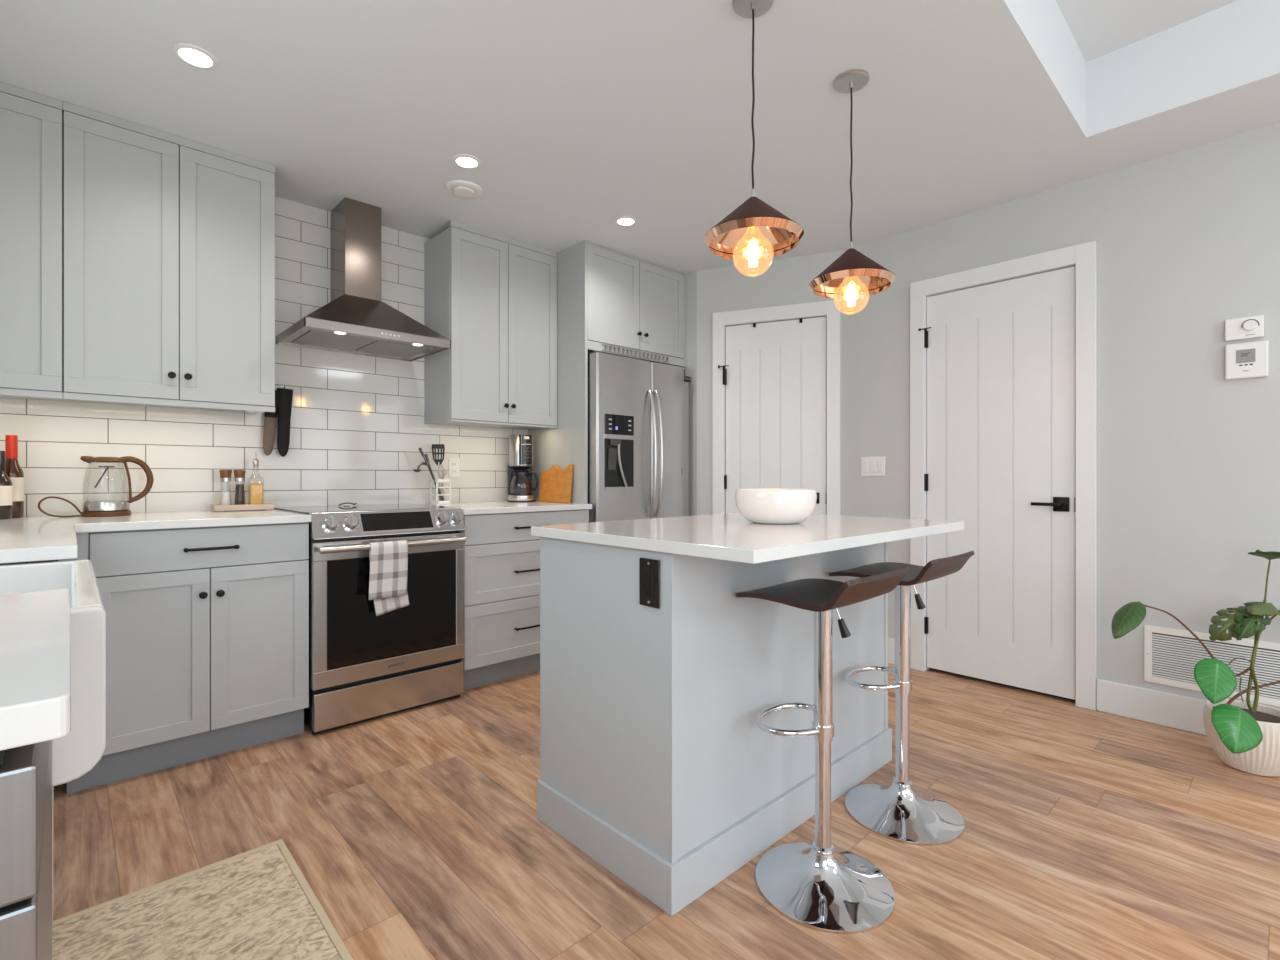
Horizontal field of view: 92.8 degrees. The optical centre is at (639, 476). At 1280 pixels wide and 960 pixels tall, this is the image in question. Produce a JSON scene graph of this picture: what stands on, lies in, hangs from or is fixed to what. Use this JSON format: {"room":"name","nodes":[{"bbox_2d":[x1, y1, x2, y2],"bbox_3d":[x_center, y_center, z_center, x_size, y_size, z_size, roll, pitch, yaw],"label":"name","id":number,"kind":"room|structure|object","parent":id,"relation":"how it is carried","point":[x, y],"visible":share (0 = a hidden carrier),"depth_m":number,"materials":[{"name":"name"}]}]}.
{"room":"kitchen","nodes":[
{"label":"kitchen","id":0,"kind":"room"},
{"bbox_2d":[0,196,527,564],"bbox_3d":[-1.504,-0.159,3.434,3.955,2.497,0.100,0,0,-43],"label":"wall","id":1,"kind":"structure","parent":0,"point":[358,429],"depth_m":3.14,"materials":[{"name":"tile"}]},
{"bbox_2d":[0,82,62,400],"bbox_3d":[-2.405,-0.850,2.284,0.350,1.114,0.344,0,0,-43],"label":"upper cabinet","id":2,"kind":"object","parent":1,"relation":"attached to","point":[31,123],"visible":0.99,"depth_m":2.23,"materials":[{"name":"paint"}]},
{"bbox_2d":[0,388,62,400],"bbox_3d":[-2.406,-0.305,2.285,0.350,0.025,0.340,0,0,-43],"label":"light","id":3,"kind":"object","parent":2,"relation":"attached to","point":[50,394],"depth_m":2.25,"materials":[{"name":"white plastic"}]},
{"bbox_2d":[63,101,274,412],"bbox_3d":[-2.011,-0.850,2.632,0.697,1.114,0.373,0,0,-43],"label":"upper cabinet","id":4,"kind":"object","parent":1,"relation":"attached to","point":[169,239],"visible":1,"depth_m":2.48,"materials":[{"name":"paint"}]},
{"bbox_2d":[63,392,274,412],"bbox_3d":[-2.023,-0.305,2.645,0.697,0.025,0.340,0,0,-43],"label":"light","id":5,"kind":"object","parent":4,"relation":"attached to","point":[115,398],"depth_m":2.54,"materials":[{"name":"white plastic"}]},
{"bbox_2d":[276,197,450,361],"bbox_3d":[-1.404,-1.037,3.111,0.686,0.740,0.509,0,0,-43],"label":"range hood","id":6,"kind":"object","parent":1,"relation":"attached to","point":[355,320],"visible":1,"depth_m":3.09,"materials":[{"name":"metal"}]},
{"bbox_2d":[449,458,459,476],"bbox_3d":[-1.130,-0.056,3.710,0.072,0.116,0.009,0,0,-43],"label":"wall outlet","id":7,"kind":"object","parent":1,"relation":"attached to","point":[454,463],"visible":1,"depth_m":3.71,"materials":[{"name":"white plastic"}]},
{"bbox_2d":[424,220,556,429],"bbox_3d":[-0.882,-0.856,3.692,0.709,1.101,0.373,0,0,-43],"label":"upper cabinet","id":8,"kind":"object","parent":1,"relation":"attached to","point":[492,295],"visible":1,"depth_m":3.53,"materials":[{"name":"paint"}]},
{"bbox_2d":[424,419,556,429],"bbox_3d":[-0.894,-0.312,3.704,0.709,0.012,0.340,0,0,-43],"label":"light","id":9,"kind":"object","parent":8,"relation":"attached to","point":[489,423],"depth_m":3.64,"materials":[{"name":"white plastic"}]},
{"bbox_3d":[-1.817,-0.456,3.057,0.068,0.016,0.022,0,0,-43],"label":"wall hook","id":10,"kind":"object","parent":1,"relation":"attached to","visible":0},
{"bbox_2d":[263,390,278,455],"bbox_3d":[-1.824,-0.278,3.017,0.038,0.348,0.076,0,0,44],"label":"oven mitt","id":11,"kind":"object","parent":10,"relation":"hanging from","point":[270,418],"visible":0.62,"depth_m":3.00,"materials":[{"name":"beige fabric"}]},
{"bbox_2d":[277,385,292,456],"bbox_3d":[-1.785,-0.283,3.055,0.074,0.364,0.039,2,-1,-43],"label":"oven mitt","id":12,"kind":"object","parent":10,"relation":"hanging from","point":[285,395],"visible":1,"depth_m":3.04,"materials":[{"name":"black fabric"}]},
{"bbox_2d":[0,0,1279,273],"bbox_3d":[1.131,-1.589,0.901,4.333,0.362,7.400,0,0,-43],"label":"ceiling","id":13,"kind":"structure","parent":0,"point":[578,117],"depth_m":2.30,"materials":[{"name":"paint"}]},
{"bbox_2d":[172,43,217,69],"bbox_3d":[-1.488,-1.405,2.041,0.126,0.006,0.126,0,0,-43],"label":"recessed light","id":14,"kind":"object","parent":13,"relation":"in","point":[195,56],"visible":1,"depth_m":2.04,"materials":[{"name":"white plastic"}]},
{"bbox_2d":[445,180,482,198],"bbox_3d":[-0.861,-1.397,2.979,0.176,0.022,0.176,0,0,-43],"label":"smoke detector","id":15,"kind":"object","parent":13,"relation":"in","point":[460,191],"visible":1,"depth_m":2.95,"materials":[{"name":"white plastic"}]},
{"bbox_2d":[452,154,480,168],"bbox_3d":[-0.773,-1.405,2.720,0.126,0.006,0.126,0,0,-43],"label":"recessed light","id":16,"kind":"object","parent":13,"relation":"in","point":[466,161],"visible":1,"depth_m":2.72,"materials":[{"name":"white plastic"}]},
{"bbox_2d":[614,216,636,225],"bbox_3d":[-0.078,-1.405,3.353,0.126,0.006,0.126,0,0,-43],"label":"recessed light","id":17,"kind":"object","parent":13,"relation":"in","point":[623,220],"visible":1,"depth_m":3.35,"materials":[{"name":"white plastic"}]},
{"bbox_2d":[704,0,803,272],"bbox_3d":[0.334,-1.000,1.799,0.290,0.814,0.290,0,0,-43],"label":"pendant light","id":18,"kind":"object","parent":13,"relation":"hanging from","point":[755,230],"visible":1,"depth_m":1.81,"materials":[{"name":"metal"}]},
{"bbox_2d":[809,69,895,314],"bbox_3d":[0.750,-0.992,2.161,0.290,0.830,0.290,0,0,-43],"label":"pendant light","id":19,"kind":"object","parent":13,"relation":"hanging from","point":[853,274],"visible":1,"depth_m":2.16,"materials":[{"name":"metal"}]},
{"bbox_2d":[53,663,1279,959],"bbox_3d":[1.131,1.114,0.901,4.333,0.050,7.400,0,0,-43],"label":"floor","id":20,"kind":"structure","parent":0,"point":[1088,834],"depth_m":1.79,"materials":[{"name":"brown wood"}]},
{"bbox_2d":[0,740,51,959],"bbox_3d":[-0.852,0.640,0.446,0.598,0.899,0.565,0,0,-43],"label":"dishwasher","id":21,"kind":"object","parent":20,"relation":"on","point":[25,771],"visible":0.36,"depth_m":0.44,"materials":[{"name":"metal"}]},
{"bbox_2d":[52,786,53,935],"bbox_3d":[-1.597,0.767,1.230,0.598,0.645,1.588,0,0,-43],"label":"base cabinet","id":22,"kind":"object","parent":20,"relation":"on","point":[53,786],"visible":0.09,"depth_m":1.33,"materials":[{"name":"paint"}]},
{"bbox_2d":[59,522,308,793],"bbox_3d":[-1.877,0.640,2.522,0.761,0.898,0.680,0,0,-43],"label":"base cabinet","id":23,"kind":"object","parent":20,"relation":"on","point":[207,628],"visible":0.9,"depth_m":2.30,"materials":[{"name":"paint"}]},
{"bbox_2d":[0,509,310,750],"bbox_3d":[-1.356,0.174,1.531,1.362,0.030,2.875,0,0,-43],"label":"countertop","id":24,"kind":"structure","parent":23,"relation":"on","point":[35,654],"depth_m":0.67,"materials":[{"name":"stone"}]},
{"bbox_2d":[0,451,12,519],"bbox_3d":[-2.401,0.031,2.283,0.070,0.257,0.071,0,0,-43],"label":"wine bottle","id":25,"kind":"object","parent":24,"relation":"on","point":[6,486],"visible":0.99,"depth_m":2.28,"materials":[{"name":"glass"}]},
{"bbox_2d":[5,435,23,517],"bbox_3d":[-2.428,-0.001,2.354,0.068,0.320,0.069,0,0,-43],"label":"wine bottle","id":26,"kind":"object","parent":24,"relation":"on","point":[14,471],"visible":0.73,"depth_m":2.34,"materials":[{"name":"red glass"}]},
{"bbox_2d":[0,560,105,786],"bbox_3d":[-1.206,0.316,1.002,0.470,0.247,0.720,0,0,-43],"label":"farmhouse sink","id":27,"kind":"object","parent":24,"relation":"in","point":[74,754],"visible":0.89,"depth_m":0.89,"materials":[{"name":"ceramic"}]},
{"bbox_2d":[38,456,153,516],"bbox_3d":[-2.192,0.037,2.471,0.326,0.245,0.156,0,0,-21],"label":"electric kettle","id":28,"kind":"object","parent":24,"relation":"on","point":[119,507],"visible":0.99,"depth_m":2.45,"materials":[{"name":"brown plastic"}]},
{"bbox_2d":[211,503,273,511],"bbox_3d":[-1.868,0.144,2.866,0.236,0.030,0.096,0,0,-43],"label":"tray","id":29,"kind":"object","parent":24,"relation":"on","point":[265,506],"visible":0.99,"depth_m":2.83,"materials":[{"name":"brown wood"}]},
{"bbox_2d":[219,470,231,504],"bbox_3d":[-1.918,0.056,2.820,0.049,0.178,0.049,0,0,-43],"label":"salt mill","id":30,"kind":"object","parent":29,"relation":"on","point":[225,475],"visible":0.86,"depth_m":2.80,"materials":[{"name":"clear glass"}]},
{"bbox_2d":[233,470,245,504],"bbox_3d":[-1.878,0.056,2.857,0.049,0.178,0.049,0,0,-43],"label":"pepper mill","id":31,"kind":"object","parent":29,"relation":"on","point":[239,475],"visible":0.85,"depth_m":2.84,"materials":[{"name":"clear glass"}]},
{"bbox_2d":[248,452,262,503],"bbox_3d":[-1.830,0.013,2.902,0.058,0.262,0.052,0,0,-43],"label":"oil bottle","id":32,"kind":"object","parent":29,"relation":"on","point":[255,491],"visible":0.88,"depth_m":2.89,"materials":[{"name":"clear glass"}]},
{"bbox_2d":[52,839,352,959],"bbox_3d":[-0.866,1.085,1.198,0.555,0.009,1.185,0,0,-43],"label":"runner rug","id":33,"kind":"object","parent":20,"relation":"on","point":[258,903],"visible":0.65,"depth_m":1.49,"materials":[{"name":"beige fabric"}]},
{"bbox_2d":[274,503,465,734],"bbox_3d":[-1.327,0.621,2.998,0.690,0.937,0.758,0,0,-43],"label":"range","id":34,"kind":"object","parent":20,"relation":"on","point":[364,666],"visible":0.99,"depth_m":2.74,"materials":[{"name":"silver metal"}]},
{"bbox_2d":[339,502,356,505],"bbox_3d":[-1.520,0.142,3.172,0.092,0.018,0.034,0,0,-43],"label":"spoon rest","id":35,"kind":"object","parent":34,"relation":"on","point":[347,502],"visible":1,"depth_m":3.17,"materials":[{"name":"metal"}]},
{"bbox_2d":[274,503,451,513],"bbox_3d":[-1.375,0.155,3.050,0.690,0.006,0.613,0,0,-43],"label":"cooktop","id":36,"kind":"object","parent":34,"relation":"in","point":[368,507],"depth_m":3.02,"materials":[{"name":"black glass"}]},
{"bbox_2d":[369,540,408,615],"bbox_3d":[-1.111,0.448,2.700,0.189,0.326,0.038,0,0,-43],"label":"dish towel","id":37,"kind":"object","parent":34,"relation":"hanging from","point":[388,576],"visible":1,"depth_m":2.69,"materials":[{"name":"fabric"}]},
{"bbox_2d":[460,509,588,689],"bbox_3d":[-0.796,0.640,3.536,0.794,0.898,0.680,0,0,-43],"label":"base cabinet","id":38,"kind":"object","parent":20,"relation":"on","point":[502,556],"visible":0.48,"depth_m":3.20,"materials":[{"name":"paint"}]},
{"bbox_2d":[425,501,591,514],"bbox_3d":[-0.809,0.174,3.544,0.806,0.030,0.687,0,0,-43],"label":"countertop","id":39,"kind":"structure","parent":38,"relation":"on","point":[470,508],"depth_m":3.38,"materials":[{"name":"stone"}]},
{"bbox_2d":[430,479,450,504],"bbox_3d":[-1.159,0.086,3.538,0.088,0.146,0.088,0,0,-43],"label":"utensil holder","id":40,"kind":"object","parent":39,"relation":"on","point":[436,502],"visible":0.98,"depth_m":3.52,"materials":[{"name":"white plastic"}]},
{"bbox_2d":[413,462,442,500],"bbox_3d":[-1.210,0.033,3.491,0.180,0.236,0.043,0,0,-43],"label":"ladle","id":41,"kind":"object","parent":40,"relation":"in","point":[422,463],"visible":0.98,"depth_m":3.45,"materials":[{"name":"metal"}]},
{"bbox_2d":[418,447,443,500],"bbox_3d":[-1.193,-0.008,3.493,0.161,0.318,0.018,0,0,-43],"label":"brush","id":42,"kind":"object","parent":40,"relation":"in","point":[420,448],"visible":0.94,"depth_m":3.47,"materials":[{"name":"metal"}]},
{"bbox_2d":[424,454,441,500],"bbox_3d":[-1.182,0.009,3.491,0.109,0.283,0.018,0,0,-38],"label":"tongs","id":43,"kind":"object","parent":40,"relation":"in","point":[426,455],"visible":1,"depth_m":3.48,"materials":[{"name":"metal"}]},
{"bbox_2d":[431,444,444,500],"bbox_3d":[-1.172,-0.021,3.546,0.080,0.340,0.020,0,0,-43],"label":"spatula","id":44,"kind":"object","parent":40,"relation":"in","point":[434,447],"visible":0.93,"depth_m":3.55,"materials":[{"name":"plastic"}]},
{"bbox_2d":[437,465,445,500],"bbox_3d":[-1.148,0.039,3.528,0.049,0.221,0.044,0,0,-43],"label":"whisk","id":45,"kind":"object","parent":40,"relation":"in","point":[442,467],"visible":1,"depth_m":3.53,"materials":[{"name":"metal"}]},
{"bbox_2d":[441,469,446,492],"bbox_3d":[-1.156,0.053,3.568,0.013,0.195,0.058,0,0,37],"label":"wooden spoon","id":46,"kind":"object","parent":40,"relation":"in","point":[442,470],"visible":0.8,"depth_m":3.57,"materials":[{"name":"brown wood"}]},
{"bbox_2d":[507,434,538,501],"bbox_3d":[-0.752,-0.053,3.890,0.190,0.425,0.178,0,0,-21],"label":"coffee maker","id":47,"kind":"object","parent":39,"relation":"on","point":[521,446],"visible":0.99,"depth_m":3.83,"materials":[{"name":"metal"}]},
{"bbox_2d":[510,466,531,469],"bbox_3d":[-0.757,-0.056,3.888,0.140,0.020,0.140,0,0,-21],"label":"basket","id":48,"kind":"object","parent":47,"relation":"on","point":[511,467],"depth_m":3.85,"materials":[{"name":"black plastic"}]},
{"bbox_2d":[539,464,572,502],"bbox_3d":[-0.525,0.041,3.793,0.046,0.236,0.312,0,0,-43],"label":"cutting board","id":49,"kind":"object","parent":39,"relation":"on","point":[555,482],"visible":1,"depth_m":3.77,"materials":[{"name":"orange wood"}]},
{"bbox_2d":[528,240,685,503],"bbox_3d":[-0.204,-0.159,4.140,0.890,2.496,0.648,0,0,-43],"label":"tall cabinet","id":50,"kind":"object","parent":20,"relation":"on","point":[609,301],"visible":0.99,"depth_m":3.79,"materials":[{"name":"paint"}]},
{"bbox_2d":[588,351,690,522],"bbox_3d":[-0.161,0.167,4.073,0.804,1.825,0.745,0,0,-43],"label":"refrigerator","id":51,"kind":"object","parent":20,"relation":"on","point":[638,410],"visible":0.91,"depth_m":3.79,"materials":[{"name":"metal"}]},
{"bbox_2d":[537,537,891,915],"bbox_3d":[0.320,0.640,2.143,1.223,0.899,0.597,0,0,-43],"label":"kitchen island","id":52,"kind":"object","parent":20,"relation":"on","point":[656,764],"visible":0.77,"depth_m":1.73,"materials":[{"name":"paint"}]},
{"bbox_2d":[639,558,659,608],"bbox_3d":[0.023,0.274,1.576,0.011,0.124,0.072,0,0,-43],"label":"wall outlet","id":53,"kind":"object","parent":52,"relation":"attached to","point":[649,569],"visible":1,"depth_m":1.57,"materials":[{"name":"black plastic"}]},
{"bbox_2d":[643,569,652,596],"bbox_3d":[0.021,0.274,1.574,0.005,0.068,0.036,0,0,-43],"label":"socket","id":54,"kind":"object","parent":53,"relation":"attached to","point":[647,573],"depth_m":1.57,"materials":[{"name":"black plastic"}]},
{"bbox_2d":[531,513,963,563],"bbox_3d":[0.403,0.174,2.066,1.247,0.030,0.875,0,0,-43],"label":"island countertop","id":55,"kind":"structure","parent":52,"relation":"on","point":[729,537],"depth_m":1.76,"materials":[{"name":"stone"}]},
{"bbox_2d":[735,488,816,523],"bbox_3d":[0.470,0.101,2.116,0.278,0.116,0.278,0,0,-43],"label":"serving bowl","id":56,"kind":"object","parent":55,"relation":"on","point":[759,505],"visible":1,"depth_m":2.01,"materials":[{"name":"ceramic"}]},
{"bbox_2d":[735,566,909,932],"bbox_3d":[0.486,0.663,1.634,0.356,0.853,0.368,0,0,-43],"label":"bar stool","id":57,"kind":"object","parent":20,"relation":"on","point":[820,884],"visible":1,"depth_m":1.60,"materials":[{"name":"chrome"},{"name":"dark brown wood"},{"name":"black plastic"}]},
{"bbox_2d":[829,551,974,843],"bbox_3d":[0.848,0.663,1.983,0.356,0.853,0.368,0,0,-43],"label":"bar stool","id":58,"kind":"object","parent":20,"relation":"on","point":[897,810],"visible":0.97,"depth_m":1.95,"materials":[{"name":"chrome"},{"name":"dark brown wood"},{"name":"black plastic"}]},
{"bbox_2d":[1111,549,1279,775],"bbox_3d":[2.126,0.676,2.224,0.774,0.826,0.313,0,0,-12],"label":"potted plant","id":59,"kind":"object","parent":20,"relation":"on","point":[1245,735],"visible":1,"depth_m":2.21,"materials":[{"name":"green plant"}]},
{"bbox_2d":[683,271,696,515],"bbox_3d":[0.181,-0.159,4.456,0.100,2.497,0.715,0,0,-43],"label":"wall","id":60,"kind":"structure","parent":0,"point":[691,278],"depth_m":4.19,"materials":[{"name":"paint"}]},
{"bbox_2d":[697,250,841,514],"bbox_3d":[0.843,-0.159,4.021,0.944,2.497,0.100,0,0,23],"label":"wall","id":61,"kind":"structure","parent":0,"point":[785,281],"depth_m":4.07,"materials":[{"name":"paint"}]},
{"bbox_2d":[713,299,839,514],"bbox_3d":[0.880,-0.006,3.974,0.818,2.190,0.157,0,0,23],"label":"door","id":62,"kind":"structure","parent":61,"relation":"in","point":[776,381],"depth_m":3.94,"materials":[{"name":"paint"}]},
{"bbox_2d":[842,122,1279,708],"bbox_3d":[3.250,-0.159,1.737,0.100,2.497,5.720,0,0,-43],"label":"wall","id":63,"kind":"structure","parent":0,"point":[1188,241],"depth_m":2.70,"materials":[{"name":"paint"}]},
{"bbox_2d":[861,456,884,475],"bbox_3d":[1.390,-0.062,3.639,0.010,0.116,0.150,0,0,-43],"label":"light switch","id":64,"kind":"object","parent":63,"relation":"attached to","point":[870,466],"visible":1,"depth_m":3.63,"materials":[{"name":"white plastic"}]},
{"bbox_2d":[888,638,893,663],"bbox_3d":[1.398,1.016,3.626,0.016,0.146,0.410,0,0,-43],"label":"baseboard","id":65,"kind":"structure","parent":63,"relation":"attached to","point":[890,640],"depth_m":3.55,"materials":[{"name":"paint"}]},
{"bbox_2d":[910,241,1095,709],"bbox_3d":[1.858,-0.006,3.178,0.157,2.190,0.858,0,0,-43],"label":"door","id":66,"kind":"structure","parent":63,"relation":"in","point":[1003,354],"depth_m":3.12,"materials":[{"name":"paint"}]},
{"bbox_2d":[1096,679,1207,734],"bbox_3d":[3.614,1.016,1.264,0.016,0.146,4.332,0,0,-43],"label":"baseboard","id":67,"kind":"structure","parent":63,"relation":"attached to","point":[1181,712],"depth_m":2.69,"materials":[{"name":"paint"}]},
{"bbox_2d":[1144,625,1279,706],"bbox_3d":[2.491,0.786,2.465,0.012,0.250,0.700,0,0,-43],"label":"air vent","id":68,"kind":"object","parent":63,"relation":"in","point":[1171,655],"visible":0.8,"depth_m":2.59,"materials":[{"name":"white plastic"}]},
{"bbox_2d":[1225,315,1263,341],"bbox_3d":[2.459,-0.605,2.480,0.036,0.088,0.112,0,0,-43],"label":"thermostat","id":69,"kind":"object","parent":63,"relation":"attached to","point":[1251,327],"visible":1,"depth_m":2.47,"materials":[{"name":"white plastic"}]},
{"bbox_2d":[1225,340,1267,379],"bbox_3d":[2.467,-0.473,2.478,0.028,0.144,0.124,0,0,-43],"label":"thermostat","id":70,"kind":"object","parent":63,"relation":"attached to","point":[1249,359],"visible":1,"depth_m":2.47,"materials":[{"name":"white plastic"}]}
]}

